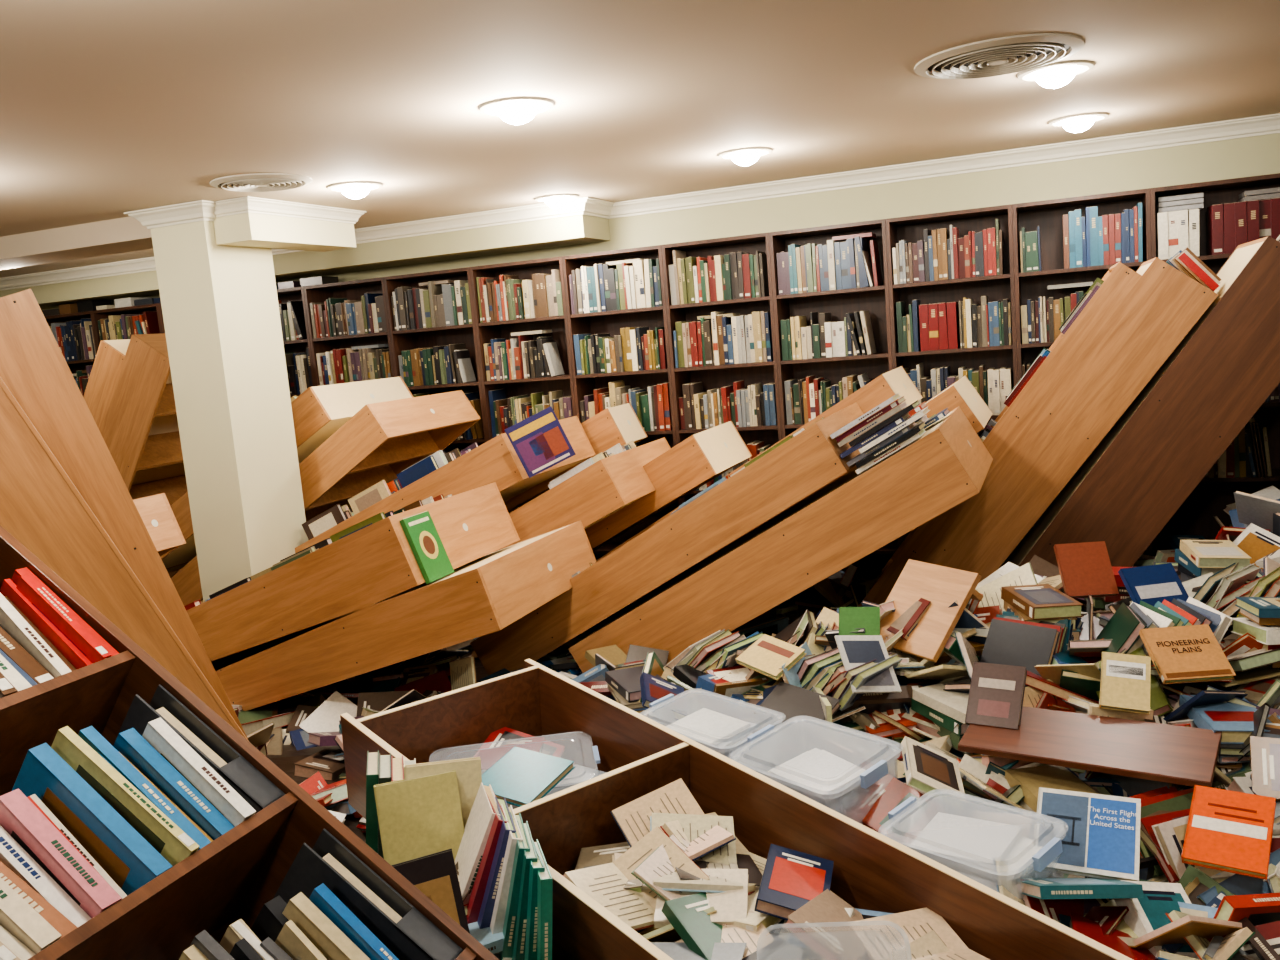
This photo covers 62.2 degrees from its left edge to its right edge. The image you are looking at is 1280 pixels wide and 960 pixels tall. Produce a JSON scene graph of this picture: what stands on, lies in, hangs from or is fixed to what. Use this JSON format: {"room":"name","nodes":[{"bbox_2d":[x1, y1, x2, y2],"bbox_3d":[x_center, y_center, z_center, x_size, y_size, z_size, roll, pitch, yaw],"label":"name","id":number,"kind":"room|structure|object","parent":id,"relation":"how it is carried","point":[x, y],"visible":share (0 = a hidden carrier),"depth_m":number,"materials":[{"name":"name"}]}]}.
{"room":"library","nodes":[
{"label":"library","id":0,"kind":"room"},
{"bbox_2d":[151,213,355,599],"bbox_3d":[-1.964,-0.247,5.856,0.580,2.420,0.910,-2,8,22],"label":"square column","id":1,"kind":"structure","parent":0,"point":[217,283],"depth_m":5.50,"materials":[{"name":"paint"}]},
{"bbox_2d":[123,200,214,228],"bbox_3d":[-2.246,-1.361,5.538,0.510,0.085,0.630,-2,8,22],"label":"trim","id":2,"kind":"structure","parent":1,"relation":"attached to","point":[200,210],"depth_m":5.27,"materials":[{"name":"white paint"}]},
{"bbox_2d":[0,214,609,308],"bbox_3d":[-3.462,-1.500,7.775,6.880,0.220,0.400,-2,8,22],"label":"ceiling beam","id":3,"kind":"structure","parent":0,"point":[575,229],"depth_m":6.87,"materials":[{"name":"paint"}]},
{"bbox_2d":[0,197,613,290],"bbox_3d":[-3.556,-1.583,7.950,7.340,0.085,0.840,-2,8,22],"label":"trim","id":4,"kind":"structure","parent":3,"relation":"attached to","point":[589,206],"depth_m":6.70,"materials":[{"name":"white paint"}]},
{"bbox_2d":[0,0,1279,277],"bbox_3d":[-2.285,-1.045,2.575,12.900,0.100,9.400,-2,8,22],"label":"ceiling","id":5,"kind":"structure","parent":0,"point":[109,109],"depth_m":3.58,"materials":[{"name":"paint"}]},
{"bbox_2d":[0,216,152,269],"bbox_3d":[-4.828,-1.273,6.579,5.220,0.120,0.380,-2,8,22],"label":"ceiling beam","id":6,"kind":"structure","parent":5,"relation":"attached to","point":[125,234],"depth_m":5.72,"materials":[{"name":"white paint"}]},
{"bbox_2d":[210,173,312,191],"bbox_3d":[-1.704,-1.336,4.778,0.440,0.020,0.440,-2,8,22],"label":"ceiling vent","id":7,"kind":"object","parent":5,"relation":"in","point":[255,182],"visible":1,"depth_m":4.71,"materials":[{"name":"white metal"}]},
{"bbox_2d":[214,196,366,223],"bbox_3d":[-1.892,-1.416,5.661,0.352,0.068,0.962,-2,8,22],"label":"trim","id":8,"kind":"structure","parent":5,"relation":"attached to","point":[247,204],"depth_m":5.43,"materials":[{"name":"white paint"}]},
{"bbox_2d":[327,181,382,198],"bbox_3d":[-1.370,-1.387,5.106,0.264,0.063,0.264,-2,8,22],"label":"recessed light","id":9,"kind":"object","parent":5,"relation":"in","point":[350,189],"visible":1,"depth_m":5.05,"materials":[{"name":"white glass"}]},
{"bbox_2d":[479,96,553,124],"bbox_3d":[-0.426,-1.270,3.686,0.264,0.063,0.264,-2,8,22],"label":"recessed light","id":10,"kind":"object","parent":5,"relation":"in","point":[513,110],"visible":1,"depth_m":3.63,"materials":[{"name":"white"}]},
{"bbox_2d":[534,193,578,207],"bbox_3d":[-0.478,-1.599,6.111,0.264,0.063,0.264,-2,8,22],"label":"recessed light","id":11,"kind":"object","parent":5,"relation":"in","point":[552,200],"visible":1,"depth_m":6.06,"materials":[{"name":"white glass"}]},
{"bbox_2d":[718,147,772,165],"bbox_3d":[0.506,-1.539,5.079,0.264,0.063,0.264,-2,8,22],"label":"recessed light","id":12,"kind":"object","parent":5,"relation":"in","point":[746,156],"visible":1,"depth_m":5.03,"materials":[{"name":"white"}]},
{"bbox_2d":[914,33,1084,78],"bbox_3d":[1.198,-1.409,3.554,0.540,0.020,0.540,-2,8,22],"label":"ceiling vent","id":13,"kind":"object","parent":5,"relation":"in","point":[1017,53],"visible":1,"depth_m":3.49,"materials":[{"name":"white metal"}]},
{"bbox_2d":[1017,60,1094,87],"bbox_3d":[1.501,-1.450,3.830,0.264,0.063,0.264,-2,8,22],"label":"recessed light","id":14,"kind":"object","parent":5,"relation":"in","point":[1055,74],"visible":0.99,"depth_m":3.78,"materials":[{"name":"white glass"}]},
{"bbox_2d":[1048,112,1108,132],"bbox_3d":[2.029,-1.642,4.906,0.264,0.063,0.264,-2,8,22],"label":"recessed light","id":15,"kind":"object","parent":5,"relation":"in","point":[1075,123],"visible":1,"depth_m":4.86,"materials":[{"name":"white glass"}]},
{"bbox_2d":[41,133,1279,309],"bbox_3d":[-0.482,-0.534,7.050,12.900,2.420,0.130,-2,8,22],"label":"wall","id":16,"kind":"structure","parent":0,"point":[1254,155],"depth_m":5.97,"materials":[{"name":"paint"}]},
{"bbox_2d":[609,113,1279,218],"bbox_3d":[-0.504,-1.699,6.942,13.760,0.085,0.440,-2,8,22],"label":"trim","id":17,"kind":"structure","parent":16,"relation":"attached to","point":[1265,124],"depth_m":5.83,"materials":[{"name":"white paint"}]},
{"bbox_3d":[-2.079,1.443,2.918,12.900,0.100,9.400,-2,8,22],"label":"floor","id":18,"kind":"structure","parent":0,"visible":0},
{"bbox_2d":[44,311,97,373],"bbox_3d":[-4.267,-0.240,8.340,0.651,2.110,0.300,-2,8,22],"label":"bookcase","id":19,"kind":"object","parent":18,"relation":"on","point":[79,365],"visible":0.16,"depth_m":8.18,"materials":[{"name":"brown wood"}]},
{"bbox_2d":[83,339,129,431],"bbox_3d":[-3.497,-0.048,7.251,1.271,1.771,0.901,-2,8,22],"label":"bookcase","id":20,"kind":"object","parent":18,"relation":"on","point":[110,355],"visible":0.13,"depth_m":6.61,"materials":[{"name":"brown wood"}]},
{"bbox_2d":[0,377,247,739],"bbox_3d":[-1.514,0.523,2.966,1.141,1.939,0.035,-9,9,-27],"label":"panel","id":21,"kind":"object","parent":18,"relation":"on","point":[41,507],"visible":0.09,"depth_m":2.90,"materials":[{"name":"laminate"}]},
{"bbox_2d":[0,288,248,740],"bbox_3d":[-1.654,0.390,3.405,0.811,1.939,0.802,-9,9,-27],"label":"bookcase","id":22,"kind":"object","parent":18,"relation":"on","point":[33,366],"visible":0.41,"depth_m":2.95,"materials":[{"name":"brown wood"}]},
{"bbox_2d":[92,303,161,347],"bbox_3d":[-3.663,-0.257,8.098,0.651,2.110,0.300,-2,8,22],"label":"bookcase","id":23,"kind":"object","parent":18,"relation":"on","point":[97,314],"visible":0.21,"depth_m":7.95,"materials":[{"name":"brown wood"}]},
{"bbox_2d":[100,333,187,577],"bbox_3d":[-3.193,-0.041,7.078,1.338,1.815,0.901,-2,8,22],"label":"bookcase","id":24,"kind":"object","parent":18,"relation":"on","point":[140,429],"visible":0.24,"depth_m":6.56,"materials":[{"name":"brown wood"}]},
{"bbox_2d":[133,493,185,555],"bbox_3d":[-3.007,0.528,5.240,1.780,0.860,0.281,-2,8,22],"label":"bookcase","id":25,"kind":"object","parent":18,"relation":"on","point":[155,511],"visible":0.17,"depth_m":4.93,"materials":[{"name":"brown wood"}]},
{"bbox_2d":[158,303,164,332],"bbox_3d":[-3.058,-0.274,7.856,0.651,2.110,0.300,-2,8,22],"label":"bookcase","id":26,"kind":"object","parent":18,"relation":"on","point":[159,304],"visible":0.03,"depth_m":7.71,"materials":[{"name":"brown wood"}]},
{"bbox_2d":[0,525,498,959],"bbox_3d":[-0.800,0.635,1.447,1.852,1.480,0.721,-2,8,22],"label":"bookcase","id":27,"kind":"object","parent":18,"relation":"on","point":[230,879],"visible":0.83,"depth_m":1.67,"materials":[{"name":"laminate"}]},
{"bbox_2d":[0,567,462,959],"bbox_3d":[-0.703,0.679,1.415,1.266,1.045,0.681,-2,8,22],"label":"books","id":28,"kind":"object","parent":27,"relation":"in","point":[86,821],"visible":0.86,"depth_m":1.56,"materials":[{"name":"paper"}]},
{"bbox_2d":[277,286,314,397],"bbox_3d":[-2.454,-0.291,7.615,0.651,2.110,0.300,-2,8,22],"label":"bookcase","id":29,"kind":"object","parent":18,"relation":"on","point":[285,295],"visible":0.09,"depth_m":7.40,"materials":[{"name":"brown wood"}]},
{"bbox_2d":[171,390,480,605],"bbox_3d":[-1.946,0.121,6.559,1.728,1.193,1.001,-2,8,22],"label":"bookcase","id":30,"kind":"object","parent":18,"relation":"on","point":[382,440],"visible":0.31,"depth_m":6.19,"materials":[{"name":"brown wood"}]},
{"bbox_2d":[160,376,412,571],"bbox_3d":[-2.351,-0.006,6.697,1.755,1.140,0.901,-2,8,22],"label":"bookcase","id":31,"kind":"object","parent":30,"relation":"on","point":[318,412],"visible":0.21,"depth_m":6.18,"materials":[{"name":"brown wood"}]},
{"bbox_2d":[303,277,394,385],"bbox_3d":[-1.850,-0.308,7.373,0.651,2.110,0.300,-2,8,22],"label":"bookcase","id":32,"kind":"object","parent":18,"relation":"on","point":[351,290],"visible":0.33,"depth_m":7.30,"materials":[{"name":"brown wood"}]},
{"bbox_2d":[213,520,596,710],"bbox_3d":[-1.155,0.651,4.785,1.746,0.750,0.951,-2,8,22],"label":"bookcase","id":33,"kind":"object","parent":18,"relation":"on","point":[485,595],"visible":0.79,"depth_m":4.28,"materials":[{"name":"brown wood"}]},
{"bbox_2d":[187,482,519,670],"bbox_3d":[-1.524,0.535,4.857,1.790,0.888,0.851,-2,8,22],"label":"bookcase","id":34,"kind":"object","parent":33,"relation":"on","point":[375,563],"visible":0.67,"depth_m":4.37,"materials":[{"name":"brown wood"}]},
{"bbox_2d":[184,235,1279,610],"bbox_3d":[-0.597,-0.071,5.170,7.039,1.635,2.382,-2,8,22],"label":"books","id":35,"kind":"object","parent":34,"relation":"on","point":[539,440],"visible":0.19,"depth_m":4.53,"materials":[{"name":"paper"}]},
{"bbox_2d":[383,267,486,451],"bbox_3d":[-1.245,-0.325,7.132,0.651,2.110,0.300,-2,8,22],"label":"bookcase","id":36,"kind":"object","parent":18,"relation":"on","point":[401,340],"visible":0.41,"depth_m":7.08,"materials":[{"name":"brown wood"}]},
{"bbox_2d":[469,256,575,440],"bbox_3d":[-0.641,-0.342,6.890,0.651,2.110,0.300,-2,8,22],"label":"bookcase","id":37,"kind":"object","parent":18,"relation":"on","point":[486,331],"visible":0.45,"depth_m":6.87,"materials":[{"name":"brown wood"}]},
{"bbox_2d":[498,437,670,549],"bbox_3d":[-0.666,0.339,5.818,1.680,0.987,0.901,-2,8,22],"label":"bookcase","id":38,"kind":"object","parent":18,"relation":"on","point":[612,483],"visible":0.3,"depth_m":5.19,"materials":[{"name":"brown wood"}]},
{"bbox_2d":[295,416,595,552],"bbox_3d":[-1.190,0.173,5.996,1.708,0.914,0.901,-2,8,22],"label":"bookcase","id":39,"kind":"object","parent":38,"relation":"on","point":[496,460],"visible":0.46,"depth_m":5.43,"materials":[{"name":"brown wood"}]},
{"bbox_2d":[562,245,680,559],"bbox_3d":[-0.037,-0.359,6.648,0.651,2.110,0.300,-2,8,22],"label":"bookcase","id":40,"kind":"object","parent":18,"relation":"on","point":[611,322],"visible":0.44,"depth_m":6.65,"materials":[{"name":"brown wood"}]},
{"bbox_2d":[661,232,781,503],"bbox_3d":[0.567,-0.376,6.407,0.651,2.110,0.300,-2,8,22],"label":"bookcase","id":41,"kind":"object","parent":18,"relation":"on","point":[714,376],"visible":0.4,"depth_m":6.38,"materials":[{"name":"brown wood"}]},
{"bbox_2d":[232,486,1279,959],"bbox_3d":[1.087,0.517,3.625,6.900,1.160,4.613,-2,8,22],"label":"heap","id":42,"kind":"object","parent":18,"relation":"on","point":[1024,616],"visible":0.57,"depth_m":3.41,"materials":[{"name":"paper"}]},
{"bbox_2d":[504,403,647,512],"bbox_3d":[-0.758,0.041,6.533,1.638,0.927,0.361,-2,8,22],"label":"bookcase","id":43,"kind":"object","parent":42,"relation":"on","point":[612,426],"visible":0.31,"depth_m":6.11,"materials":[{"name":"brown wood"}]},
{"bbox_2d":[585,421,751,550],"bbox_3d":[-0.218,0.233,5.971,1.609,1.001,0.701,-2,8,22],"label":"bookcase","id":44,"kind":"object","parent":42,"relation":"on","point":[702,457],"visible":0.44,"depth_m":5.46,"materials":[{"name":"brown wood"}]},
{"bbox_2d":[470,402,872,674],"bbox_3d":[0.173,0.287,4.879,1.764,1.131,0.901,-2,8,22],"label":"bookcase","id":45,"kind":"object","parent":42,"relation":"on","point":[810,460],"visible":0.86,"depth_m":4.40,"materials":[{"name":"brown wood"}]},
{"bbox_2d":[649,694,774,761],"bbox_3d":[0.228,0.824,3.437,0.293,0.161,0.482,-11,10,-39],"label":"plastic storage box","id":46,"kind":"object","parent":42,"relation":"on","point":[726,735],"visible":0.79,"depth_m":3.39,"materials":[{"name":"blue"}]},
{"bbox_2d":[340,659,1132,959],"bbox_3d":[0.050,0.990,2.679,0.701,0.496,2.298,-11,10,-37],"label":"bookcase","id":47,"kind":"object","parent":42,"relation":"on","point":[639,755],"visible":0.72,"depth_m":2.84,"materials":[{"name":"laminate"}]},
{"bbox_2d":[366,750,552,959],"bbox_3d":[-0.487,0.903,2.414,0.808,0.429,0.687,-2,8,22],"label":"leaning books","id":48,"kind":"object","parent":47,"relation":"in","point":[432,817],"visible":0.61,"depth_m":2.35,"materials":[{"name":"paper"}]},
{"bbox_2d":[474,727,989,959],"bbox_3d":[0.042,1.037,2.712,0.681,0.365,2.095,-11,10,-37],"label":"books","id":49,"kind":"object","parent":47,"relation":"on","point":[681,871],"visible":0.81,"depth_m":2.51,"materials":[{"name":"paper"}]},
{"bbox_2d":[482,746,574,806],"bbox_3d":[-0.340,0.855,3.054,0.242,0.069,0.199,2,10,39],"label":"book","id":50,"kind":"object","parent":49,"relation":"on","point":[522,776],"visible":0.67,"depth_m":3.04,"materials":[{"name":"paper"}]},
{"bbox_2d":[592,746,599,763],"bbox_3d":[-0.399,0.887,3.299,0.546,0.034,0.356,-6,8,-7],"label":"plastic storage box","id":51,"kind":"object","parent":49,"relation":"on","point":[595,748],"visible":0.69,"depth_m":3.32,"materials":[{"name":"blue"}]},
{"bbox_2d":[735,634,806,679],"bbox_3d":[0.449,0.607,3.645,0.146,0.095,0.208,-10,10,-35],"label":"book","id":52,"kind":"object","parent":42,"relation":"on","point":[767,654],"visible":1,"depth_m":3.63,"materials":[{"name":"paper"}]},
{"bbox_2d":[747,724,887,819],"bbox_3d":[0.508,0.861,3.065,0.345,0.214,0.440,-11,10,-39],"label":"plastic storage box","id":53,"kind":"object","parent":42,"relation":"on","point":[821,776],"visible":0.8,"depth_m":2.99,"materials":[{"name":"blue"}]},
{"bbox_2d":[686,375,992,569],"bbox_3d":[0.951,0.104,5.487,1.653,1.157,0.701,-2,8,22],"label":"bookcase","id":54,"kind":"object","parent":42,"relation":"on","point":[962,393],"visible":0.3,"depth_m":4.88,"materials":[{"name":"brown wood"}]},
{"bbox_2d":[596,366,922,561],"bbox_3d":[0.619,0.003,5.601,1.658,1.073,0.701,-2,8,22],"label":"bookcase","id":55,"kind":"object","parent":54,"relation":"on","point":[893,382],"visible":0.26,"depth_m":5.04,"materials":[{"name":"brown wood"}]},
{"bbox_2d":[839,607,879,634],"bbox_3d":[0.769,0.533,3.719,0.142,0.153,0.128,-2,8,16],"label":"book","id":56,"kind":"object","parent":42,"relation":"on","point":[850,618],"visible":0.61,"depth_m":3.73,"materials":[{"name":"paper"}]},
{"bbox_2d":[834,635,901,692],"bbox_3d":[0.752,0.607,3.505,0.192,0.174,0.172,-7,8,-14],"label":"white catalogue","id":57,"kind":"object","parent":42,"relation":"on","point":[854,650],"visible":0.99,"depth_m":3.51,"materials":[{"name":"paper"}]},
{"bbox_2d":[880,559,982,661],"bbox_3d":[0.993,0.451,3.729,0.244,0.268,0.340,-9,9,-28],"label":"shelf board","id":58,"kind":"object","parent":42,"relation":"on","point":[942,586],"visible":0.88,"depth_m":3.67,"materials":[{"name":"laminate"}]},
{"bbox_2d":[888,796,1062,890],"bbox_3d":[0.814,0.920,2.600,0.282,0.201,0.420,-11,10,-39],"label":"plastic storage box","id":59,"kind":"object","parent":42,"relation":"on","point":[967,846],"visible":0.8,"depth_m":2.57,"materials":[{"name":"clear"}]},
{"bbox_2d":[858,262,1141,606],"bbox_3d":[1.733,-0.181,5.184,1.282,1.608,0.801,-2,8,22],"label":"bookcase","id":60,"kind":"object","parent":42,"relation":"on","point":[1119,280],"visible":0.73,"depth_m":4.72,"materials":[{"name":"brown wood"}]},
{"bbox_2d":[1054,541,1118,597],"bbox_3d":[1.546,0.311,3.679,0.171,0.169,0.140,-4,8,5],"label":"book","id":61,"kind":"object","parent":42,"relation":"on","point":[1085,569],"visible":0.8,"depth_m":3.67,"materials":[{"name":"fabric"}]},
{"bbox_2d":[1033,787,1140,880],"bbox_3d":[1.072,0.849,2.545,0.232,0.135,0.185,-1,9,27],"label":"book","id":62,"kind":"object","parent":42,"relation":"on","point":[1099,834],"visible":1,"depth_m":2.53,"materials":[{"name":"paper"}]},
{"bbox_2d":[958,706,1221,786],"bbox_3d":[1.242,0.727,2.950,0.640,0.061,0.262,1,9,34],"label":"shelf board","id":63,"kind":"object","parent":42,"relation":"on","point":[1174,754],"visible":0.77,"depth_m":2.90,"materials":[{"name":"brown wood"}]},
{"bbox_2d":[965,662,1026,729],"bbox_3d":[1.052,0.639,3.134,0.152,0.164,0.138,0,9,33],"label":"book","id":64,"kind":"object","parent":63,"relation":"on","point":[996,693],"visible":1,"depth_m":3.12,"materials":[{"name":"paper"}]},
{"bbox_2d":[1099,651,1150,714],"bbox_3d":[1.407,0.587,3.075,0.133,0.141,0.159,-1,9,27],"label":"book","id":65,"kind":"object","parent":42,"relation":"on","point":[1125,679],"visible":1,"depth_m":3.06,"materials":[{"name":"paper"}]},
{"bbox_2d":[1118,563,1188,605],"bbox_3d":[1.702,0.388,3.469,0.182,0.186,0.182,-6,8,-7],"label":"blue novel","id":66,"kind":"object","parent":42,"relation":"on","point":[1150,584],"visible":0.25,"depth_m":3.49,"materials":[{"name":"fabric"}]},
{"bbox_2d":[1139,624,1235,683],"bbox_3d":[1.610,0.512,3.125,0.202,0.124,0.168,-4,8,2],"label":"book","id":67,"kind":"object","parent":42,"relation":"on","point":[1191,653],"visible":1,"depth_m":3.11,"materials":[{"name":"paper"}]},
{"bbox_2d":[1181,785,1275,879],"bbox_3d":[1.381,0.821,2.486,0.172,0.114,0.207,1,10,36],"label":"book","id":68,"kind":"object","parent":42,"relation":"on","point":[1227,830],"visible":1,"depth_m":2.47,"materials":[{"name":"paper"}]},
{"bbox_2d":[568,406,992,672],"bbox_3d":[0.633,0.324,4.704,1.751,1.147,0.901,-2,8,22],"label":"bookcase","id":69,"kind":"object","parent":18,"relation":"on","point":[855,515],"visible":0.85,"depth_m":4.23,"materials":[{"name":"brown wood"}]},
{"bbox_2d":[769,219,900,581],"bbox_3d":[1.172,-0.393,6.165,0.651,2.110,0.300,-2,8,22],"label":"bookcase","id":70,"kind":"object","parent":18,"relation":"on","point":[875,299],"visible":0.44,"depth_m":6.16,"materials":[{"name":"brown wood"}]},
{"bbox_2d":[885,204,1017,543],"bbox_3d":[1.776,-0.410,5.924,0.651,2.110,0.300,-2,8,22],"label":"bookcase","id":71,"kind":"object","parent":18,"relation":"on","point":[908,228],"visible":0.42,"depth_m":5.89,"materials":[{"name":"brown wood"}]},
{"bbox_2d":[922,257,1217,581],"bbox_3d":[1.935,-0.138,5.112,1.424,1.718,0.801,-2,8,22],"label":"bookcase","id":72,"kind":"object","parent":18,"relation":"on","point":[1165,303],"visible":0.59,"depth_m":4.66,"materials":[{"name":"brown wood"}]},
{"bbox_2d":[1012,188,1155,556],"bbox_3d":[2.380,-0.427,5.682,0.651,2.110,0.300,-2,8,22],"label":"bookcase","id":73,"kind":"object","parent":18,"relation":"on","point":[1046,214],"visible":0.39,"depth_m":5.69,"materials":[{"name":"brown wood"}]},
{"bbox_2d":[1000,236,1279,567],"bbox_3d":[2.372,-0.159,4.914,1.436,1.776,0.801,-2,8,22],"label":"bookcase","id":74,"kind":"object","parent":18,"relation":"on","point":[1122,496],"visible":0.6,"depth_m":4.51,"materials":[{"name":"brown wood"}]},
{"bbox_2d":[1150,173,1279,552],"bbox_3d":[2.984,-0.444,5.440,0.651,2.110,0.300,-2,8,22],"label":"bookcase","id":75,"kind":"object","parent":18,"relation":"on","point":[1210,497],"visible":0.18,"depth_m":5.51,"materials":[{"name":"brown wood"}]},
{"bbox_3d":[3.589,-0.461,5.199,0.651,2.110,0.300,-2,8,22],"label":"bookcase","id":76,"kind":"object","parent":18,"relation":"on","visible":0},
{"bbox_2d":[41,187,1279,489],"bbox_3d":[0.223,-0.719,6.460,10.350,1.556,0.245,-2,8,22],"label":"books","id":77,"kind":"object","parent":76,"relation":"on","point":[719,338],"visible":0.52,"depth_m":6.21,"materials":[{"name":"paper"}]}
]}

